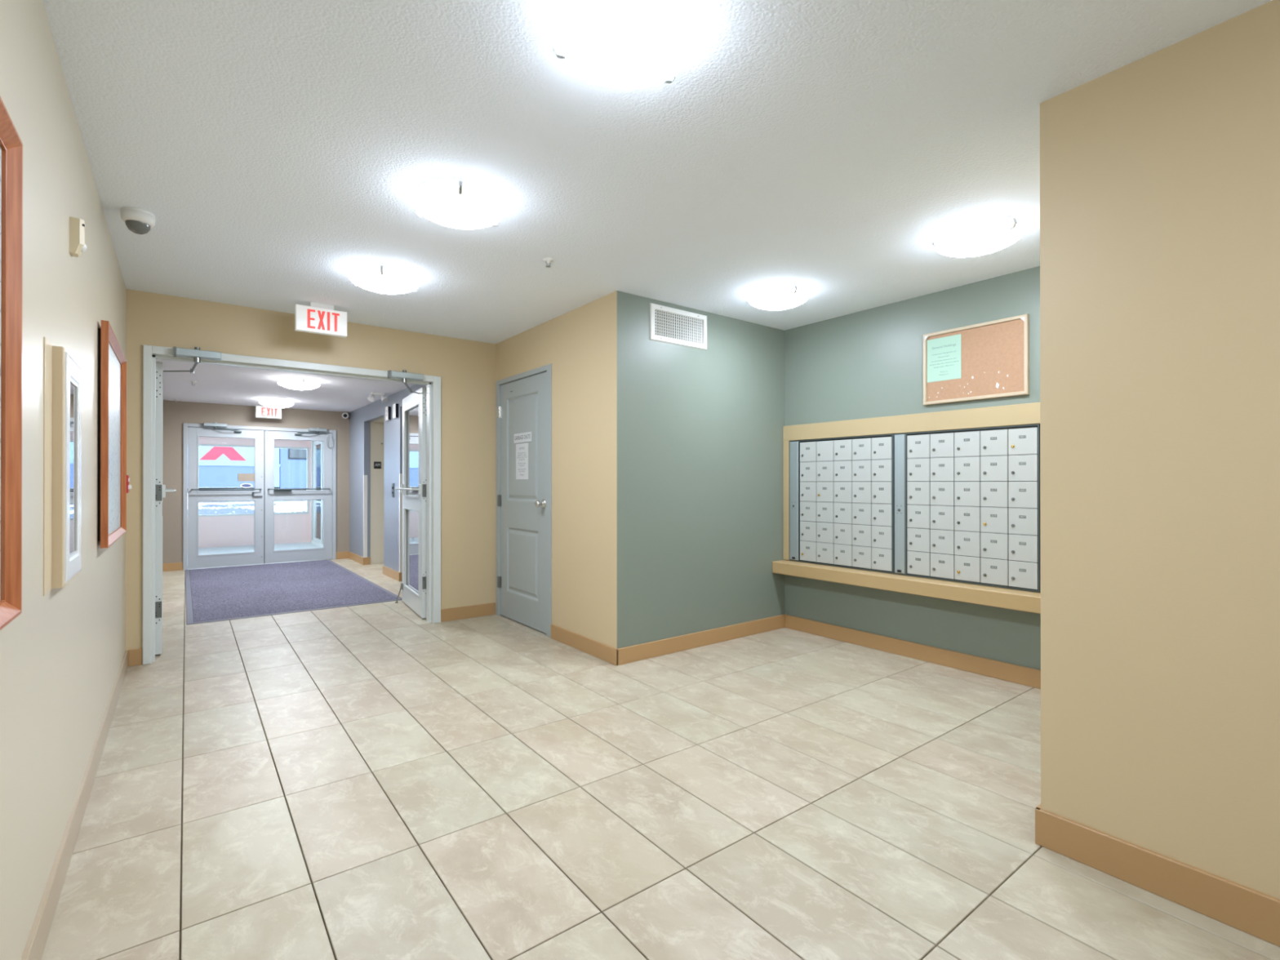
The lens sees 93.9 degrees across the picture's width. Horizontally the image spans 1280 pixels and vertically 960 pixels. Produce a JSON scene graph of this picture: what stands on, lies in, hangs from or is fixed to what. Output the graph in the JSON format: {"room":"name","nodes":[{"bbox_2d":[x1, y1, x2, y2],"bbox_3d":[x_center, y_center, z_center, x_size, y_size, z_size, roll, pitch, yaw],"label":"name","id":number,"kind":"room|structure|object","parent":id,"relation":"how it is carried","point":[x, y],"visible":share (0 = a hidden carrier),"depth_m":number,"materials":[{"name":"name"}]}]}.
{"room":"apartment building lobby","nodes":[
{"label":"apartment building lobby","id":0,"kind":"room"},
{"bbox_2d":[0,0,126,959],"bbox_3d":[-0.916,-0.024,0.625,0.120,2.432,7.990,0,0,-37],"label":"wall","id":1,"kind":"structure","parent":0,"point":[61,657],"depth_m":1.62,"materials":[{"name":"beige paint"}]},
{"bbox_2d":[0,96,22,630],"bbox_3d":[-0.905,-0.208,0.736,0.032,0.944,1.152,0,0,-37],"label":"framed picture","id":2,"kind":"object","parent":1,"relation":"attached to","point":[11,144],"visible":1,"depth_m":1.18,"materials":[{"name":"orange wood"}]},
{"bbox_2d":[43,337,81,595],"bbox_3d":[-1.705,-0.037,1.782,0.032,0.676,0.535,0,0,-37],"label":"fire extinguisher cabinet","id":3,"kind":"object","parent":1,"relation":"attached to","point":[62,375],"visible":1,"depth_m":1.66,"materials":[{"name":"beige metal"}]},
{"bbox_2d":[20,649,128,959],"bbox_3d":[-0.894,1.129,0.703,0.012,0.105,7.890,0,0,-37],"label":"baseboard","id":4,"kind":"structure","parent":1,"relation":"attached to","point":[36,942],"depth_m":1.85,"materials":[{"name":"beige paint"}]},
{"bbox_2d":[69,216,86,257],"bbox_3d":[-1.823,-0.789,1.943,0.039,0.113,0.047,0,0,-37],"label":"sensor","id":5,"kind":"object","parent":1,"relation":"attached to","point":[77,246],"visible":1,"depth_m":1.92,"materials":[{"name":"beige plastic"}]},
{"bbox_2d":[97,320,126,548],"bbox_3d":[-2.607,-0.199,2.965,0.036,0.972,1.040,0,0,-37],"label":"framed picture","id":6,"kind":"object","parent":1,"relation":"attached to","point":[112,361],"visible":1,"depth_m":2.92,"materials":[{"name":"orange wood"}]},
{"bbox_2d":[126,475,131,493],"bbox_3d":[-3.091,0.019,3.601,0.042,0.110,0.100,0,0,-37],"label":"alarm pull station","id":7,"kind":"object","parent":1,"relation":"attached to","point":[128,486],"visible":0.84,"depth_m":3.57,"materials":[{"name":"red plastic"}]},
{"bbox_2d":[198,436,311,541],"bbox_3d":[-7.474,0.206,11.176,2.681,2.600,0.120,0,0,-37],"label":"wall","id":8,"kind":"structure","parent":0,"point":[220,527],"depth_m":11.17,"materials":[{"name":"pink paint"}]},
{"bbox_2d":[198,444,309,516],"bbox_3d":[-7.413,-0.010,11.204,2.150,1.312,0.070,0,0,-37],"label":"window","id":9,"kind":"structure","parent":8,"relation":"attached to","point":[201,445],"depth_m":11.51,"materials":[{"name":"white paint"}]},
{"bbox_2d":[198,536,311,547],"bbox_3d":[-7.458,1.146,11.103,2.381,0.120,0.012,0,0,-37],"label":"baseboard","id":10,"kind":"structure","parent":8,"relation":"attached to","point":[211,544],"depth_m":11.14,"materials":[{"name":"pink paint"}]},
{"bbox_2d":[162,400,349,563],"bbox_3d":[-5.056,0.021,8.985,3.701,2.380,0.140,0,0,-37],"label":"wall","id":11,"kind":"structure","parent":0,"point":[175,414],"depth_m":8.26,"materials":[{"name":"beige paint"}]},
{"bbox_2d":[162,551,348,571],"bbox_3d":[-5.450,1.148,8.585,2.351,0.105,0.012,0,0,-37],"label":"baseboard","id":12,"kind":"structure","parent":11,"relation":"attached to","point":[340,555],"depth_m":8.01,"materials":[{"name":"beige paint"}]},
{"bbox_2d":[182,422,336,569],"bbox_3d":[-5.413,0.198,8.625,1.866,2.005,0.277,0,0,-37],"label":"door","id":13,"kind":"structure","parent":11,"relation":"in","point":[264,495],"depth_m":8.58,"materials":[{"name":"paint"}]},
{"bbox_2d":[237,473,254,481],"bbox_3d":[-5.587,-0.051,8.497,0.213,0.111,0.002,0,0,-37],"label":"paper notice","id":14,"kind":"object","parent":13,"relation":"attached to","point":[241,477],"visible":1,"depth_m":8.49,"materials":[{"name":"white paper"}]},
{"bbox_2d":[240,483,253,488],"bbox_3d":[-5.590,0.065,8.495,0.156,0.068,0.002,0,0,-37],"label":"sticker","id":15,"kind":"object","parent":13,"relation":"attached to","point":[243,485],"visible":1,"depth_m":8.49,"materials":[{"name":"white paper"}]},
{"bbox_2d":[155,359,414,412],"bbox_3d":[-4.013,-1.124,6.644,2.471,0.100,5.050,0,0,-37],"label":"ceiling","id":16,"kind":"structure","parent":0,"point":[214,384],"depth_m":6.98,"materials":[{"name":"paint"}]},
{"bbox_2d":[255,404,281,418],"bbox_3d":[-5.219,-0.978,8.411,0.307,0.185,0.047,0,0,-37],"label":"exit sign","id":17,"kind":"object","parent":16,"relation":"hanging from","point":[261,411],"visible":0.91,"depth_m":8.39,"materials":[{"name":"white plastic"}]},
{"bbox_2d":[258,398,293,408],"bbox_3d":[-4.806,-1.020,7.912,0.392,0.102,0.403,0,0,-37],"label":"ceiling light","id":18,"kind":"object","parent":16,"relation":"attached to","point":[271,402],"visible":1,"depth_m":7.80,"materials":[{"name":"white plastic"}]},
{"bbox_2d":[277,377,319,390],"bbox_3d":[-3.625,-1.024,6.361,0.392,0.102,0.403,0,0,-37],"label":"ceiling light","id":19,"kind":"object","parent":16,"relation":"attached to","point":[294,383],"visible":1,"depth_m":6.25,"materials":[{"name":"white plastic"}]},
{"bbox_2d":[367,392,388,402],"bbox_3d":[-3.203,-1.017,7.303,0.241,0.112,0.126,0,0,-37],"label":"emergency light","id":20,"kind":"object","parent":16,"relation":"attached to","point":[371,397],"visible":1,"depth_m":7.28,"materials":[{"name":"white plastic"}]},
{"bbox_2d":[125,288,495,649],"bbox_3d":[-2.346,-0.015,4.650,2.739,2.432,0.140,0,0,-37],"label":"wall","id":21,"kind":"structure","parent":0,"point":[466,368],"depth_m":4.81,"materials":[{"name":"beige paint"}]},
{"bbox_2d":[142,344,440,665],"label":"door","id":22,"kind":"structure","parent":21,"relation":"in","point":[420,487],"depth_m":4.77,"materials":[{"name":"white paint"}]},
{"bbox_2d":[128,602,495,666],"bbox_3d":[-2.287,1.139,4.596,2.506,0.105,0.012,0,0,-37],"label":"baseboard","id":23,"kind":"structure","parent":21,"relation":"attached to","point":[135,655],"depth_m":5.14,"materials":[{"name":"beige paint"}]},
{"bbox_2d":[370,417,383,564],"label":"door","id":24,"kind":"structure","parent":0,"point":[376,426],"depth_m":8.67,"materials":[{"name":"beige paint"}]},
{"bbox_2d":[373,462,381,468],"bbox_3d":[-3.807,-0.229,8.678,0.100,0.102,0.006,0,0,-37],"label":"wall sign","id":25,"kind":"object","parent":24,"relation":"attached to","point":[376,464],"visible":1,"depth_m":8.67,"materials":[{"name":"black plastic"}]},
{"bbox_2d":[378,439,383,447],"bbox_3d":[-3.756,-0.547,8.711,0.080,0.115,0.016,0,0,-37],"label":"wall switch","id":26,"kind":"object","parent":24,"relation":"attached to","point":[380,441],"visible":0.92,"depth_m":8.70,"materials":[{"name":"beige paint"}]},
{"bbox_2d":[349,384,426,572],"bbox_3d":[-2.983,0.067,7.366,0.085,2.280,4.950,0,0,-37],"label":"wall","id":27,"kind":"structure","parent":0,"point":[360,419],"depth_m":7.84,"materials":[{"name":"paint"}]},
{"bbox_2d":[342,412,349,418],"bbox_3d":[-4.532,-1.007,9.220,0.090,0.098,0.141,0,0,-16],"label":"camera","id":28,"kind":"object","parent":27,"relation":"attached to","point":[345,415],"visible":1,"depth_m":9.16,"materials":[{"name":"white plastic"}]},
{"bbox_2d":[363,475,367,557],"bbox_3d":[-3.943,0.505,8.585,0.048,1.180,0.040,0,0,-37],"label":"guard","id":29,"kind":"object","parent":27,"relation":"attached to","point":[365,477],"visible":1,"depth_m":8.57,"materials":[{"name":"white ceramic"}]},
{"bbox_2d":[348,551,402,581],"bbox_3d":[-2.988,1.145,7.360,0.098,0.105,4.950,0,0,-37],"label":"baseboard","id":30,"kind":"structure","parent":27,"relation":"attached to","point":[391,573],"depth_m":7.68,"materials":[{"name":"beige paint"}]},
{"bbox_2d":[385,405,391,421],"bbox_3d":[-3.157,-0.845,7.496,0.035,0.175,0.125,0,0,-37],"label":"flag sign","id":31,"kind":"object","parent":27,"relation":"attached to","point":[388,409],"visible":1,"depth_m":7.46,"materials":[{"name":"white plastic"}]},
{"bbox_2d":[391,483,394,497],"bbox_3d":[-3.042,0.112,7.359,0.017,0.170,0.080,0,0,-37],"label":"plate","id":32,"kind":"object","parent":27,"relation":"attached to","point":[393,484],"visible":1,"depth_m":7.35,"materials":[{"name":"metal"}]},
{"bbox_2d":[392,403,398,418],"bbox_3d":[-2.957,-0.846,7.234,0.035,0.175,0.125,0,0,-37],"label":"flag sign","id":33,"kind":"object","parent":27,"relation":"attached to","point":[395,406],"visible":1,"depth_m":7.19,"materials":[{"name":"white plastic"}]},
{"bbox_2d":[399,473,402,572],"bbox_3d":[-2.856,0.502,7.164,0.048,1.180,0.040,0,0,-37],"label":"guard","id":34,"kind":"object","parent":27,"relation":"attached to","point":[400,474],"visible":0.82,"depth_m":7.14,"materials":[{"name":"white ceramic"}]},
{"bbox_2d":[495,290,617,648],"bbox_3d":[-0.603,-0.015,4.708,0.300,2.432,1.885,0,0,-37],"label":"wall","id":35,"kind":"structure","parent":0,"point":[580,344],"depth_m":4.21,"materials":[{"name":"beige paint"}]},
{"bbox_2d":[495,363,551,637],"bbox_3d":[-0.964,0.150,4.957,0.169,2.083,1.006,0,0,-37],"label":"door","id":36,"kind":"structure","parent":35,"relation":"in","point":[523,401],"depth_m":4.92,"materials":[{"name":"grey paint"}]},
{"bbox_2d":[515,443,528,479],"bbox_3d":[-0.980,-0.162,4.966,0.003,0.297,0.222,0,0,-37],"label":"paper notice","id":37,"kind":"object","parent":36,"relation":"attached to","point":[522,450],"visible":1,"depth_m":4.96,"materials":[{"name":"grey paper"}]},
{"bbox_2d":[514,431,531,443],"bbox_3d":[-0.973,-0.360,4.956,0.004,0.077,0.312,0,0,-37],"label":"door sign","id":38,"kind":"object","parent":36,"relation":"attached to","point":[523,437],"visible":1,"depth_m":4.95,"materials":[{"name":"white paper"}]},
{"bbox_2d":[551,623,617,666],"bbox_3d":[-0.410,1.138,4.195,0.012,0.105,0.866,0,0,-37],"label":"baseboard","id":39,"kind":"structure","parent":35,"relation":"attached to","point":[609,654],"depth_m":4.14,"materials":[{"name":"beige paint"}]},
{"bbox_2d":[42,0,1272,343],"bbox_3d":[0.774,-1.297,1.984,4.413,0.120,8.090,0,0,-37],"label":"ceiling","id":40,"kind":"structure","parent":0,"point":[276,149],"depth_m":2.19,"materials":[{"name":"white paint"}]},
{"bbox_2d":[120,206,155,234],"bbox_3d":[-2.312,-1.187,2.755,0.124,0.096,0.124,0,0,-37],"label":"dome camera","id":41,"kind":"object","parent":40,"relation":"attached to","point":[137,220],"visible":1,"depth_m":2.72,"materials":[{"name":"white plastic"}]},
{"bbox_2d":[294,302,346,337],"bbox_3d":[-2.220,-1.130,4.171,0.318,0.204,0.047,0,0,-37],"label":"exit sign","id":42,"kind":"object","parent":40,"relation":"hanging from","point":[317,317],"visible":1,"depth_m":4.15,"materials":[{"name":"white plastic"}]},
{"bbox_2d":[347,262,419,293],"bbox_3d":[-1.513,-1.182,3.557,0.400,0.102,0.394,0,0,-37],"label":"ceiling light","id":43,"kind":"object","parent":40,"relation":"attached to","point":[384,278],"visible":1,"depth_m":3.45,"materials":[{"name":"white plastic"}]},
{"bbox_2d":[410,177,504,229],"bbox_3d":[-0.786,-1.184,2.608,0.400,0.102,0.394,0,0,-37],"label":"ceiling light","id":44,"kind":"object","parent":40,"relation":"attached to","point":[452,202],"visible":1,"depth_m":2.51,"materials":[{"name":"white plastic"}]},
{"bbox_2d":[542,257,553,267],"bbox_3d":[-0.512,-1.214,3.336,0.060,0.039,0.059,0,0,-37],"label":"sprinkler head","id":45,"kind":"object","parent":40,"relation":"attached to","point":[548,260],"visible":1,"depth_m":3.33},
{"bbox_2d":[552,0,698,89],"bbox_3d":[-0.033,-1.187,1.621,0.400,0.102,0.394,0,0,-37],"label":"ceiling light","id":46,"kind":"object","parent":40,"relation":"attached to","point":[617,44],"visible":1,"depth_m":1.56,"materials":[{"name":"white plastic"}]},
{"bbox_2d":[746,283,808,310],"bbox_3d":[0.905,-1.181,3.901,0.400,0.102,0.394,0,0,-37],"label":"ceiling light","id":47,"kind":"object","parent":40,"relation":"attached to","point":[777,296],"visible":1,"depth_m":3.79,"materials":[{"name":"white plastic"}]},
{"bbox_2d":[932,215,1024,257],"bbox_3d":[1.669,-1.183,2.952,0.400,0.102,0.394,0,0,-37],"label":"ceiling light","id":48,"kind":"object","parent":40,"relation":"attached to","point":[982,235],"visible":1,"depth_m":2.85,"materials":[{"name":"white plastic"}]},
{"bbox_2d":[40,542,1279,959],"bbox_3d":[-1.728,1.242,5.233,4.393,0.100,16.300,0,0,-37],"label":"floor","id":49,"kind":"structure","parent":0,"point":[380,780],"depth_m":2.16,"materials":[{"name":"tile"}]},
{"bbox_2d":[185,560,402,625],"bbox_3d":[-4.239,1.191,7.026,1.750,0.010,3.890,0,0,-37],"label":"floor mat","id":50,"kind":"object","parent":49,"relation":"on","point":[214,594],"visible":0.91,"depth_m":6.44,"materials":[{"name":"carpet"}]},
{"bbox_2d":[617,290,784,648],"bbox_3d":[0.527,-0.015,4.460,1.793,2.432,0.120,0,0,-37],"label":"wall","id":51,"kind":"structure","parent":0,"point":[700,432],"depth_m":4.29,"materials":[{"name":"paint"}]},
{"bbox_2d":[649,302,706,350],"bbox_3d":[0.278,-1.077,4.187,0.525,0.250,0.015,0,0,-37],"label":"air vent","id":52,"kind":"object","parent":51,"relation":"in","point":[668,325],"visible":1,"depth_m":4.17,"materials":[{"name":"white plastic"}]},
{"bbox_2d":[615,614,784,665],"bbox_3d":[0.510,1.138,4.361,1.673,0.105,0.012,0,0,-37],"label":"baseboard","id":53,"kind":"structure","parent":51,"relation":"attached to","point":[637,652],"depth_m":4.27,"materials":[{"name":"beige paint"}]},
{"bbox_2d":[784,266,1040,670],"bbox_3d":[1.995,-0.016,3.918,0.120,2.432,2.524,0,0,-37],"label":"wall","id":54,"kind":"structure","parent":0,"point":[868,363],"depth_m":4.10,"materials":[{"name":"paint"}]},
{"bbox_2d":[789,434,893,573],"bbox_3d":[1.475,0.157,4.477,0.024,0.960,0.886,0,0,-37],"label":"mailboxes","id":55,"kind":"object","parent":54,"relation":"attached to","point":[841,489],"visible":1,"depth_m":4.43,"materials":[{"name":"metal"}]},
{"bbox_2d":[772,560,1040,613],"bbox_3d":[1.848,0.687,3.879,0.158,0.091,2.403,0,0,-37],"label":"shelf","id":56,"kind":"object","parent":54,"relation":"attached to","point":[1002,597],"visible":0.64,"depth_m":3.84,"materials":[{"name":"beige paint"}]},
{"bbox_2d":[782,402,1039,559],"bbox_3d":[1.903,0.094,3.922,0.022,1.086,2.402,0,0,-37],"label":"trim","id":57,"kind":"structure","parent":54,"relation":"attached to","point":[1024,414],"depth_m":4.06,"materials":[{"name":"beige paint"}]},
{"bbox_2d":[893,424,1039,591],"bbox_3d":[2.014,0.155,3.772,0.024,0.960,0.885,0,0,-37],"label":"mailboxes","id":58,"kind":"object","parent":54,"relation":"attached to","point":[966,502],"visible":1,"depth_m":3.72,"materials":[{"name":"metal"}]},
{"bbox_2d":[923,313,1029,405],"bbox_3d":[2.063,-0.734,3.711,0.026,0.466,0.617,0,0,-37],"label":"cork board","id":59,"kind":"object","parent":54,"relation":"attached to","point":[988,348],"visible":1,"depth_m":3.64,"materials":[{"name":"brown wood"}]},
{"bbox_2d":[927,333,960,382],"bbox_3d":[1.955,-0.786,3.850,0.001,0.279,0.216,0,0,-37],"label":"paper notice","id":60,"kind":"object","parent":59,"relation":"attached to","point":[944,353],"visible":1,"depth_m":3.85,"materials":[{"name":"green"}]},
{"bbox_2d":[1040,0,1279,899],"bbox_3d":[3.147,-0.023,1.032,1.797,2.432,3.700,0,0,-37],"label":"wall","id":61,"kind":"structure","parent":0,"point":[1160,171],"depth_m":1.71,"materials":[{"name":"beige paint"}]},
{"bbox_2d":[783,613,1279,946],"bbox_3d":[2.333,1.127,1.983,1.690,0.115,6.004,0,0,-37],"label":"baseboard","id":62,"kind":"structure","parent":61,"relation":"attached to","point":[1248,910],"depth_m":1.79,"materials":[{"name":"beige paint"}]},
{"bbox_3d":[-5.525,0.060,10.653,0.120,2.310,3.080,0,0,-37],"label":"wall","id":63,"kind":"structure","parent":0,"visible":0},
{"bbox_2d":[311,440,323,547],"bbox_3d":[-5.699,0.175,10.834,0.115,2.060,2.220,0,0,-37],"label":"window","id":64,"kind":"structure","parent":63,"relation":"in","point":[317,446],"depth_m":11.42,"materials":[{"name":"glass"}]},
{"label":"outside","id":65,"kind":"structure","parent":0,"visible":0},
{"bbox_2d":[198,499,306,512],"bbox_3d":[-26.742,1.360,43.182,70.000,1.040,80.420,0,0,-37],"label":"ground","id":66,"kind":"structure","parent":65,"point":[290,505],"depth_m":19.66,"materials":[{"name":"white"}]},
{"bbox_2d":[198,503,284,508],"bbox_3d":[-12.460,0.757,18.318,2.736,0.070,2.635,0,0,-37],"label":"grass","id":67,"kind":"structure","parent":66,"relation":"on","point":[216,505],"depth_m":18.07,"materials":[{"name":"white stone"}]},
{"bbox_2d":[198,445,306,490],"bbox_3d":[-16.283,-0.987,22.747,10.220,3.560,2.440,0,0,-37],"label":"truck","id":68,"kind":"object","parent":66,"relation":"on","point":[219,467],"visible":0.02,"depth_m":22.28,"materials":[{"name":"metal"}]},
{"bbox_2d":[198,506,306,515],"bbox_3d":[-9.450,0.751,14.131,6.298,0.098,6.149,0,0,-37],"label":"bed","id":69,"kind":"object","parent":66,"relation":"on","point":[226,510],"visible":0.15,"depth_m":14.58,"materials":[{"name":"white"}]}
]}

